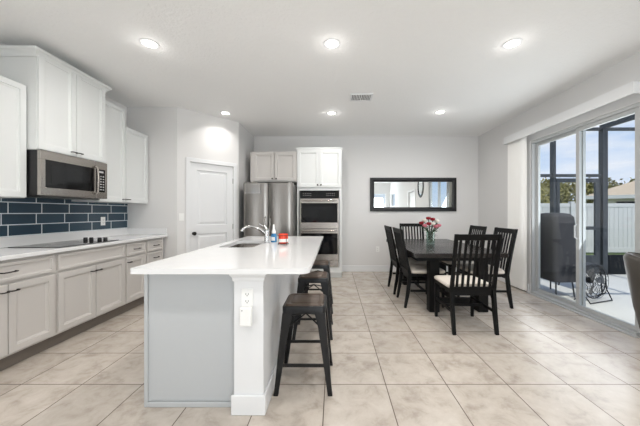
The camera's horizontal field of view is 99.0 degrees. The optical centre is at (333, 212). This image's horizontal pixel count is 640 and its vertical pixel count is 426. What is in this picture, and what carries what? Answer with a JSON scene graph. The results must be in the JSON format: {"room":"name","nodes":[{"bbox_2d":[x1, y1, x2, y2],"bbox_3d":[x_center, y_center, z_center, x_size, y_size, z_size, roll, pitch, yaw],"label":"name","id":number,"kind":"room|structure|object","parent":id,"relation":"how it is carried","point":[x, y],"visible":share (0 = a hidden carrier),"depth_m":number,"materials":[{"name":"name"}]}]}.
{"room":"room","nodes":[
{"label":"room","id":0,"kind":"room"},
{"bbox_2d":[0,42,126,235],"bbox_3d":[-3.270,-0.185,0.360,0.120,2.910,7.760,0,0,0],"label":"wall","id":1,"kind":"structure","parent":0,"point":[106,97],"depth_m":4.07,"materials":[{"name":"white paint"}]},
{"bbox_2d":[0,75,25,197],"bbox_3d":[-3.026,-0.662,2.161,0.364,1.055,0.801,0,0,0],"label":"upper cabinet","id":2,"kind":"object","parent":1,"relation":"attached to","point":[12,93],"visible":1,"depth_m":2.46,"materials":[{"name":"white paint"}]},
{"bbox_2d":[0,45,111,162],"bbox_3d":[-2.976,-1.067,2.945,0.464,0.945,0.860,0,0,0],"label":"upper cabinet","id":3,"kind":"object","parent":1,"relation":"attached to","point":[65,105],"visible":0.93,"depth_m":2.75,"materials":[{"name":"white paint"}]},
{"bbox_2d":[26,149,106,199],"bbox_3d":[-2.958,-0.372,2.945,0.494,0.442,0.756,0,0,0],"label":"microwave","id":4,"kind":"object","parent":3,"relation":"attached to","point":[50,175],"visible":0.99,"depth_m":2.79,"materials":[{"name":"silver metal"}]},
{"bbox_2d":[0,228,126,247],"bbox_3d":[-3.198,0.290,3.005,0.020,0.100,2.450,0,0,0],"label":"backsplash","id":5,"kind":"structure","parent":1,"relation":"attached to","point":[13,241],"depth_m":3.12,"materials":[{"name":"white stone"}]},
{"bbox_2d":[0,197,127,236],"bbox_3d":[-3.205,0.004,2.893,0.008,0.469,2.685,0,0,0],"label":"backsplash","id":6,"kind":"structure","parent":1,"relation":"attached to","point":[25,216],"depth_m":3.13,"materials":[{"name":"blue tile"}]},
{"bbox_2d":[71,100,126,202],"bbox_3d":[-3.021,-0.777,3.545,0.374,1.285,0.434,0,0,0],"label":"upper cabinet","id":7,"kind":"object","parent":1,"relation":"attached to","point":[114,114],"visible":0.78,"depth_m":3.59,"materials":[{"name":"white paint"}]},
{"bbox_2d":[101,217,104,224],"bbox_3d":[-3.196,0.120,3.780,0.009,0.116,0.072,0,0,0],"label":"wall outlet","id":8,"kind":"object","parent":1,"relation":"attached to","point":[102,218],"visible":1,"depth_m":3.77,"materials":[{"name":"white plastic"}]},
{"bbox_2d":[121,127,147,203],"bbox_3d":[-3.021,-0.662,3.992,0.374,1.055,0.455,0,0,0],"label":"upper cabinet","id":9,"kind":"object","parent":1,"relation":"attached to","point":[136,143],"visible":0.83,"depth_m":3.99,"materials":[{"name":"white paint"}]},
{"bbox_2d":[127,107,176,258],"bbox_3d":[-2.885,-0.185,4.270,0.890,2.910,0.060,0,0,0],"label":"wall","id":10,"kind":"structure","parent":0,"point":[159,124],"depth_m":4.24,"materials":[{"name":"white paint"}]},
{"bbox_2d":[177,107,238,254],"bbox_3d":[-2.106,-0.185,4.616,1.004,2.910,0.060,0,0,-45],"label":"wall","id":11,"kind":"structure","parent":0,"point":[199,135],"depth_m":4.47,"materials":[{"name":"white paint"}]},
{"bbox_2d":[179,213,183,220],"bbox_3d":[-2.390,0.070,4.282,0.072,0.116,0.009,0,0,-45],"label":"light switch","id":12,"kind":"object","parent":11,"relation":"attached to","point":[181,215],"visible":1,"depth_m":4.28,"materials":[{"name":"white plastic"}]},
{"bbox_2d":[190,162,232,251],"bbox_3d":[-2.046,0.225,4.626,0.722,2.070,0.101,0,0,-45],"label":"door","id":13,"kind":"structure","parent":11,"relation":"in","point":[211,186],"depth_m":4.61,"materials":[{"name":"white paint"}]},
{"bbox_2d":[186,157,236,252],"bbox_3d":[-2.049,0.195,4.620,0.017,2.150,0.840,0,0,45],"label":"trim","id":14,"kind":"structure","parent":11,"relation":"attached to","point":[188,159],"depth_m":4.48,"materials":[{"name":"white paint"}]},
{"bbox_2d":[239,123,253,237],"bbox_3d":[-1.760,-0.185,5.415,0.060,2.910,0.930,0,0,0],"label":"wall","id":15,"kind":"structure","parent":0,"point":[246,139],"depth_m":5.22,"materials":[{"name":"white paint"}]},
{"bbox_2d":[0,0,639,135],"bbox_3d":[-0.050,-1.700,1.240,6.560,0.120,9.520,0,0,0],"label":"ceiling","id":16,"kind":"structure","parent":0,"point":[267,64],"depth_m":2.85,"materials":[{"name":"white paint"}]},
{"bbox_2d":[139,38,159,48],"bbox_3d":[-1.790,-1.635,2.650,0.170,0.008,0.170,0,0,0],"label":"recessed light","id":17,"kind":"object","parent":16,"relation":"in","point":[145,42],"visible":1,"depth_m":2.64,"materials":[{"name":"white paint"}]},
{"bbox_2d":[220,111,230,114],"bbox_3d":[-1.790,-1.635,4.500,0.170,0.008,0.170,0,0,0],"label":"recessed light","id":18,"kind":"object","parent":16,"relation":"in","point":[221,112],"visible":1,"depth_m":4.50,"materials":[{"name":"white paint"}]},
{"bbox_2d":[326,111,336,114],"bbox_3d":[-0.040,-1.635,4.500,0.170,0.008,0.170,0,0,0],"label":"recessed light","id":19,"kind":"object","parent":16,"relation":"in","point":[328,112],"visible":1,"depth_m":4.50,"materials":[{"name":"white paint"}]},
{"bbox_2d":[323,38,340,48],"bbox_3d":[-0.020,-1.635,2.650,0.170,0.008,0.170,0,0,0],"label":"recessed light","id":20,"kind":"object","parent":16,"relation":"in","point":[330,43],"visible":1,"depth_m":2.64,"materials":[{"name":"white paint"}]},
{"bbox_2d":[350,93,372,100],"bbox_3d":[0.385,-1.634,3.880,0.310,0.012,0.240,0,0,0],"label":"ceiling vent","id":21,"kind":"object","parent":16,"relation":"in","point":[354,96],"visible":1,"depth_m":3.85,"materials":[{"name":"white metal"}]},
{"bbox_2d":[435,110,445,113],"bbox_3d":[1.730,-1.635,4.450,0.170,0.008,0.170,0,0,0],"label":"recessed light","id":22,"kind":"object","parent":16,"relation":"in","point":[438,111],"visible":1,"depth_m":4.44,"materials":[{"name":"white paint"}]},
{"bbox_2d":[502,38,522,48],"bbox_3d":[1.730,-1.635,2.650,0.170,0.008,0.170,0,0,0],"label":"recessed light","id":23,"kind":"object","parent":16,"relation":"in","point":[515,42],"visible":1,"depth_m":2.64,"materials":[{"name":"white paint"}]},
{"bbox_2d":[0,272,639,425],"bbox_3d":[-0.050,1.320,1.240,6.560,0.100,9.520,0,0,0],"label":"floor","id":24,"kind":"structure","parent":0,"point":[547,364],"depth_m":2.17,"materials":[{"name":"tile"}]},
{"bbox_2d":[0,253,53,370],"bbox_3d":[-2.886,0.823,2.179,0.644,0.895,0.756,0,0,0],"label":"base cabinet","id":25,"kind":"object","parent":24,"relation":"on","point":[26,283],"visible":0.95,"depth_m":2.31,"materials":[{"name":"grey paint"}]},
{"bbox_2d":[0,228,167,260],"bbox_3d":[-2.892,0.307,3.005,0.633,0.134,2.450,0,0,0],"label":"countertop","id":26,"kind":"structure","parent":25,"relation":"on","point":[122,235],"depth_m":3.08,"materials":[{"name":"white stone"}]},
{"bbox_2d":[8,237,115,247],"bbox_3d":[-2.900,0.319,3.000,0.500,0.044,0.730,0,0,0],"label":"cooktop","id":27,"kind":"object","parent":26,"relation":"in","point":[85,240],"visible":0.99,"depth_m":2.94,"materials":[{"name":"black glass"}]},
{"bbox_2d":[49,243,124,347],"bbox_3d":[-2.886,0.823,2.983,0.644,0.895,0.849,0,0,0],"label":"base cabinet","id":28,"kind":"object","parent":24,"relation":"on","point":[89,283],"visible":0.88,"depth_m":2.89,"materials":[{"name":"grey paint"}]},
{"bbox_2d":[120,240,145,313],"bbox_3d":[-2.886,0.823,3.598,0.644,0.895,0.377,0,0,0],"label":"base cabinet","id":29,"kind":"object","parent":24,"relation":"on","point":[135,255],"visible":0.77,"depth_m":3.57,"materials":[{"name":"grey paint"}]},
{"bbox_2d":[141,237,162,303],"bbox_3d":[-2.886,0.823,3.988,0.644,0.895,0.399,0,0,0],"label":"base cabinet","id":30,"kind":"object","parent":24,"relation":"on","point":[154,247],"visible":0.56,"depth_m":3.95,"materials":[{"name":"grey paint"}]},
{"bbox_2d":[144,274,299,414],"bbox_3d":[-0.855,0.823,2.796,0.868,0.895,2.200,0,0,0],"label":"kitchen island","id":31,"kind":"object","parent":24,"relation":"on","point":[197,352],"visible":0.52,"depth_m":1.79,"materials":[{"name":"grey paint"}]},
{"bbox_2d":[130,236,322,273],"bbox_3d":[-0.698,0.358,2.788,1.095,0.033,2.265,0,0,0],"label":"island countertop","id":32,"kind":"structure","parent":31,"relation":"on","point":[298,256],"depth_m":2.02,"materials":[{"name":"white stone"}]},
{"bbox_2d":[230,243,261,246],"bbox_3d":[-0.965,0.476,2.980,0.390,0.202,0.680,0,0,0],"label":"sink","id":33,"kind":"object","parent":32,"relation":"in","point":[242,244],"visible":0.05,"depth_m":3.31,"materials":[{"name":"silver metal"}]},
{"bbox_2d":[241,223,269,243],"bbox_3d":[-0.868,0.231,3.010,0.316,0.220,0.067,0,0,-9],"label":"faucet","id":34,"kind":"object","parent":32,"relation":"on","point":[265,231],"visible":0.99,"depth_m":3.00,"materials":[{"name":"silver metal"}]},
{"bbox_2d":[271,224,276,241],"bbox_3d":[-0.695,0.238,3.148,0.068,0.206,0.070,0,0,0],"label":"soap bottle","id":35,"kind":"object","parent":32,"relation":"on","point":[273,235],"visible":0.99,"depth_m":3.13,"materials":[{"name":"blue plastic"}]},
{"bbox_2d":[271,233,276,241],"bbox_3d":[-0.695,0.291,3.150,0.068,0.100,0.067,0,0,0],"label":"label","id":36,"kind":"object","parent":35,"relation":"on","point":[273,236],"depth_m":3.12,"materials":[{"name":"blue"}]},
{"bbox_2d":[278,233,288,244],"bbox_3d":[-0.535,0.282,2.880,0.118,0.115,0.118,0,0,0],"label":"candle jar","id":37,"kind":"object","parent":32,"relation":"on","point":[283,237],"visible":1,"depth_m":2.84,"materials":[{"name":"red glass"}]},
{"bbox_2d":[239,306,252,326],"bbox_3d":[-0.545,0.644,1.692,0.076,0.118,0.037,0,0,0],"label":"air freshener","id":38,"kind":"object","parent":31,"relation":"attached to","point":[245,312],"visible":1,"depth_m":1.68,"materials":[{"name":"white plastic"}]},
{"bbox_2d":[242,288,252,306],"bbox_3d":[-0.545,0.535,1.715,0.072,0.116,0.009,0,0,0],"label":"wall outlet","id":39,"kind":"object","parent":31,"relation":"attached to","point":[247,293],"visible":0.99,"depth_m":1.71,"materials":[{"name":"white plastic"}]},
{"bbox_2d":[244,292,249,296],"bbox_3d":[-0.545,0.513,1.713,0.034,0.030,0.002,0,0,0],"label":"socket","id":40,"kind":"object","parent":39,"relation":"attached to","point":[246,294],"depth_m":1.71,"materials":[{"name":"grey plastic"}]},
{"bbox_2d":[244,299,249,303],"bbox_3d":[-0.545,0.557,1.713,0.034,0.030,0.002,0,0,0],"label":"socket","id":41,"kind":"object","parent":39,"relation":"attached to","point":[246,301],"depth_m":1.71,"materials":[{"name":"grey plastic"}]},
{"bbox_2d":[244,182,296,236],"bbox_3d":[-1.173,0.361,5.225,0.885,1.818,0.870,0,0,0],"label":"refrigerator","id":42,"kind":"object","parent":24,"relation":"on","point":[276,203],"visible":0.33,"depth_m":4.85,"materials":[{"name":"silver metal"}]},
{"bbox_2d":[245,184,259,192],"bbox_3d":[-1.440,-0.430,4.836,0.300,0.200,0.005,0,0,0],"label":"calendar board","id":43,"kind":"object","parent":42,"relation":"attached to","point":[245,184],"visible":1,"depth_m":4.83,"materials":[{"name":"clear plastic"}]},
{"bbox_2d":[273,293,332,395],"bbox_3d":[-0.215,0.964,2.090,0.408,0.612,0.408,0,0,0],"label":"bar stool","id":44,"kind":"object","parent":24,"relation":"on","point":[315,304],"visible":1,"depth_m":1.93,"materials":[{"name":"black metal"}]},
{"bbox_2d":[292,271,332,339],"bbox_3d":[-0.215,0.964,2.920,0.408,0.612,0.408,0,0,0],"label":"bar stool","id":45,"kind":"object","parent":24,"relation":"on","point":[322,277],"visible":0.79,"depth_m":2.76,"materials":[{"name":"black metal"}]},
{"bbox_2d":[296,147,341,276],"bbox_3d":[-0.282,0.006,5.549,0.889,2.528,0.658,0,0,0],"label":"tall cabinet","id":46,"kind":"object","parent":24,"relation":"on","point":[318,168],"visible":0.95,"depth_m":5.26,"materials":[{"name":"white paint"}]},
{"bbox_2d":[300,191,338,266],"bbox_3d":[-0.282,0.315,5.474,0.745,1.475,0.591,0,0,0],"label":"double oven","id":47,"kind":"object","parent":46,"relation":"in","point":[319,210],"visible":0.88,"depth_m":5.24,"materials":[{"name":"silver metal"}]},
{"bbox_2d":[305,260,332,313],"bbox_3d":[-0.215,0.964,3.620,0.408,0.612,0.408,0,0,0],"label":"bar stool","id":48,"kind":"object","parent":24,"relation":"on","point":[318,264],"visible":0.43,"depth_m":3.47,"materials":[{"name":"black metal"}]},
{"bbox_2d":[384,225,426,294],"bbox_3d":[1.169,0.745,4.460,0.616,1.050,0.496,0,0,0],"label":"dining chair","id":49,"kind":"object","parent":24,"relation":"on","point":[394,259],"visible":0.66,"depth_m":4.33,"materials":[{"name":"black paint"}]},
{"bbox_2d":[399,223,423,238],"bbox_3d":[1.570,0.745,5.251,0.496,1.050,0.616,0,0,0],"label":"dining chair","id":50,"kind":"object","parent":24,"relation":"on","point":[402,225],"visible":0.17,"depth_m":5.51,"materials":[{"name":"black paint"}]},
{"bbox_2d":[392,227,444,307],"bbox_3d":[1.184,0.745,3.865,0.616,1.050,0.496,0,0,0],"label":"dining chair","id":51,"kind":"object","parent":24,"relation":"on","point":[418,270],"visible":0.8,"depth_m":3.73,"materials":[{"name":"black paint"}]},
{"bbox_2d":[386,239,507,311],"bbox_3d":[1.590,0.890,4.330,1.170,0.760,1.860,0,0,0],"label":"dining table","id":52,"kind":"object","parent":24,"relation":"on","point":[433,252],"visible":0.54,"depth_m":3.49,"materials":[{"name":"brown wood"}]},
{"bbox_3d":[1.555,0.410,4.400,0.140,0.200,0.140,0,0,0],"label":"flower vase","id":53,"kind":"object","parent":52,"relation":"on","visible":0},
{"bbox_2d":[419,221,428,239],"bbox_3d":[1.448,0.312,4.400,0.168,0.337,0.085,0,0,-23],"label":"rose","id":54,"kind":"object","parent":53,"relation":"in","point":[421,222],"visible":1,"depth_m":4.38,"materials":[{"name":"red plant"}]},
{"bbox_2d":[422,224,429,241],"bbox_3d":[1.474,0.332,4.356,0.129,0.297,0.107,0,0,10],"label":"rose","id":55,"kind":"object","parent":53,"relation":"in","point":[423,225],"visible":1,"depth_m":4.36,"materials":[{"name":"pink plant"}]},
{"bbox_2d":[426,222,431,241],"bbox_3d":[1.517,0.317,4.352,0.098,0.327,0.109,0,0,23],"label":"rose","id":56,"kind":"object","parent":53,"relation":"in","point":[427,223],"visible":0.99,"depth_m":4.35,"materials":[{"name":"red plant"}]},
{"bbox_2d":[431,225,437,241],"bbox_3d":[1.605,0.340,4.345,0.110,0.282,0.090,0,0,11],"label":"rose","id":57,"kind":"object","parent":53,"relation":"in","point":[434,226],"visible":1,"depth_m":4.34,"materials":[{"name":"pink plant"}]},
{"bbox_2d":[440,225,486,274],"bbox_3d":[2.091,0.745,4.515,0.616,1.050,0.496,0,0,0],"label":"dining chair","id":58,"kind":"object","parent":24,"relation":"on","point":[478,229],"visible":0.28,"depth_m":4.39,"materials":[{"name":"black paint"}]},
{"bbox_2d":[434,234,502,334],"bbox_3d":[1.470,0.745,3.069,0.496,1.050,0.616,0,0,0],"label":"dining chair","id":59,"kind":"object","parent":24,"relation":"on","point":[456,285],"visible":1,"depth_m":2.86,"materials":[{"name":"black paint"}]},
{"bbox_2d":[456,227,517,308],"bbox_3d":[2.121,0.745,3.840,0.616,1.050,0.496,0,0,0],"label":"dining chair","id":60,"kind":"object","parent":24,"relation":"on","point":[502,273],"visible":0.55,"depth_m":3.65,"materials":[{"name":"black paint"}]},
{"bbox_2d":[623,252,639,327],"bbox_3d":[2.754,0.813,2.268,0.590,0.915,0.485,0,0,-44],"label":"tub chair","id":61,"kind":"object","parent":24,"relation":"on","point":[631,259],"visible":1,"depth_m":2.31,"materials":[{"name":"grey fabric"}]},
{"bbox_2d":[254,136,477,264],"bbox_3d":[0.720,-0.185,5.940,5.020,2.910,0.120,0,0,0],"label":"wall","id":62,"kind":"structure","parent":0,"point":[364,158],"depth_m":5.88,"materials":[{"name":"white paint"}]},
{"bbox_2d":[250,152,296,184],"bbox_3d":[-1.167,-0.882,5.549,0.892,0.585,0.658,0,0,0],"label":"upper cabinet","id":63,"kind":"object","parent":62,"relation":"attached to","point":[265,167],"visible":0.95,"depth_m":5.26,"materials":[{"name":"grey paint"}]},
{"bbox_2d":[342,265,460,271],"bbox_3d":[1.639,1.205,5.872,2.939,0.130,0.016,0,0,0],"label":"baseboard","id":64,"kind":"structure","parent":62,"relation":"attached to","point":[345,268],"depth_m":5.86,"materials":[{"name":"white paint"}]},
{"bbox_2d":[370,178,455,210],"bbox_3d":[1.700,-0.385,5.862,1.850,0.720,0.035,0,0,0],"label":"wall mirror","id":65,"kind":"object","parent":62,"relation":"attached to","point":[386,194],"visible":1,"depth_m":5.87,"materials":[{"name":"black plastic"}]},
{"bbox_2d":[374,182,451,206],"bbox_3d":[1.700,-0.385,5.871,1.673,0.543,0.006,0,0,0],"label":"mirror glass","id":66,"kind":"object","parent":65,"relation":"attached to","point":[386,194],"depth_m":5.87,"materials":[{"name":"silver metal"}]},
{"bbox_2d":[478,51,639,291],"bbox_3d":[3.170,-0.185,1.240,0.120,2.910,9.520,0,0,0],"label":"wall","id":67,"kind":"structure","parent":0,"point":[492,151],"depth_m":4.37,"materials":[{"name":"white paint"}]},
{"bbox_2d":[497,277,528,291],"bbox_3d":[3.102,1.205,5.106,0.016,0.130,1.513,0,0,0],"label":"baseboard","id":68,"kind":"structure","parent":67,"relation":"attached to","point":[498,278],"depth_m":4.98,"materials":[{"name":"white paint"}]},
{"bbox_2d":[504,81,639,290],"bbox_3d":[3.038,-0.033,3.745,0.139,2.545,2.070,0,0,0],"label":"vertical blinds","id":69,"kind":"object","parent":67,"relation":"attached to","point":[516,142],"visible":0.98,"depth_m":4.39,"materials":[{"name":"white paint"}]},
{"bbox_2d":[526,102,639,337],"bbox_3d":[3.135,0.070,3.545,0.170,2.400,1.570,0,0,0],"label":"door","id":70,"kind":"structure","parent":67,"relation":"in","point":[579,307],"depth_m":3.49,"materials":[{"name":"grey metal"}]},
{"label":"outside","id":71,"kind":"structure","parent":0,"visible":0},
{"bbox_2d":[586,252,625,254],"bbox_3d":[10.000,1.480,48.005,140.000,0.180,83.990,0,0,0],"label":"lawn","id":72,"kind":"structure","parent":71,"point":[587,253],"depth_m":9.26,"materials":[{"name":"green plant"}]},
{"bbox_2d":[540,180,549,202],"bbox_3d":[24.587,-1.532,34.639,5.857,6.012,5.536,0,0,0],"label":"tree","id":73,"kind":"object","parent":72,"relation":"on","point":[542,199],"visible":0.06,"depth_m":33.18,"materials":[{"name":"green plant"}]},
{"bbox_2d":[540,177,571,202],"bbox_3d":[32.776,-2.149,42.892,6.706,7.282,7.094,0,0,-16],"label":"tree","id":74,"kind":"object","parent":72,"relation":"on","point":[546,182],"visible":0.14,"depth_m":41.71,"materials":[{"name":"green plant"}]},
{"bbox_2d":[560,182,593,202],"bbox_3d":[31.697,-1.532,35.294,5.536,6.012,5.857,0,0,33],"label":"tree","id":75,"kind":"object","parent":72,"relation":"on","point":[566,189],"visible":0.32,"depth_m":34.89,"materials":[{"name":"green plant"}]},
{"bbox_2d":[540,201,634,251],"bbox_3d":[17.535,0.510,9.200,28.790,1.760,0.120,0,0,0],"label":"privacy fence","id":76,"kind":"object","parent":72,"relation":"on","point":[621,216],"visible":0.19,"depth_m":9.18,"materials":[{"name":"grey plastic"}]},
{"bbox_2d":[573,177,617,200],"bbox_3d":[41.478,-2.149,43.431,7.094,7.282,6.706,0,0,8],"label":"tree","id":77,"kind":"object","parent":72,"relation":"on","point":[610,179],"visible":0.05,"depth_m":41.66,"materials":[{"name":"green plant"}]},
{"bbox_2d":[586,181,634,202],"bbox_3d":[25.857,-1.260,19.199,12.000,5.300,9.000,0,0,43],"label":"house","id":78,"kind":"structure","parent":72,"relation":"on","point":[624,193],"depth_m":19.13,"materials":[{"name":"beige paint"}]},
{"bbox_2d":[608,177,634,188],"bbox_3d":[38.300,-1.532,35.202,5.536,6.012,5.857,0,0,-36],"label":"tree","id":79,"kind":"object","parent":72,"relation":"on","point":[631,180],"visible":0.02,"depth_m":35.71,"materials":[{"name":"green plant"}]},
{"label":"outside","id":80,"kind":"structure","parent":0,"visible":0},
{"bbox_2d":[540,274,634,324],"bbox_3d":[5.316,1.340,1.000,4.169,0.100,10.000,0,0,0],"label":"patio slab","id":81,"kind":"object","parent":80,"point":[621,307],"depth_m":4.24,"materials":[{"name":"concrete"}]},
{"bbox_2d":[540,213,575,297],"bbox_3d":[3.500,0.647,4.360,0.379,1.284,0.539,0,0,0],"label":"covered grill","id":82,"kind":"object","parent":81,"relation":"on","point":[557,240],"visible":0.71,"depth_m":4.12,"materials":[{"name":"grey fabric"}]},
{"bbox_2d":[558,238,603,290],"bbox_3d":[4.170,0.771,4.640,0.362,1.038,0.479,0,0,0],"label":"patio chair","id":83,"kind":"object","parent":81,"relation":"on","point":[587,263],"visible":0.09,"depth_m":4.44,"materials":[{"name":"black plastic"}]},
{"bbox_2d":[540,114,634,274],"bbox_3d":[5.110,-0.320,2.475,3.680,3.220,6.550,0,0,0],"label":"screen enclosure","id":84,"kind":"object","parent":81,"relation":"on","point":[614,264],"visible":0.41,"depth_m":5.68,"materials":[{"name":"brown metal"}]},
{"bbox_2d":[574,263,612,303],"bbox_3d":[3.794,1.014,3.997,0.558,0.545,0.214,0,0,-18],"label":"floor fan","id":85,"kind":"object","parent":81,"relation":"on","point":[590,278],"visible":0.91,"depth_m":3.96,"materials":[{"name":"black plastic"}]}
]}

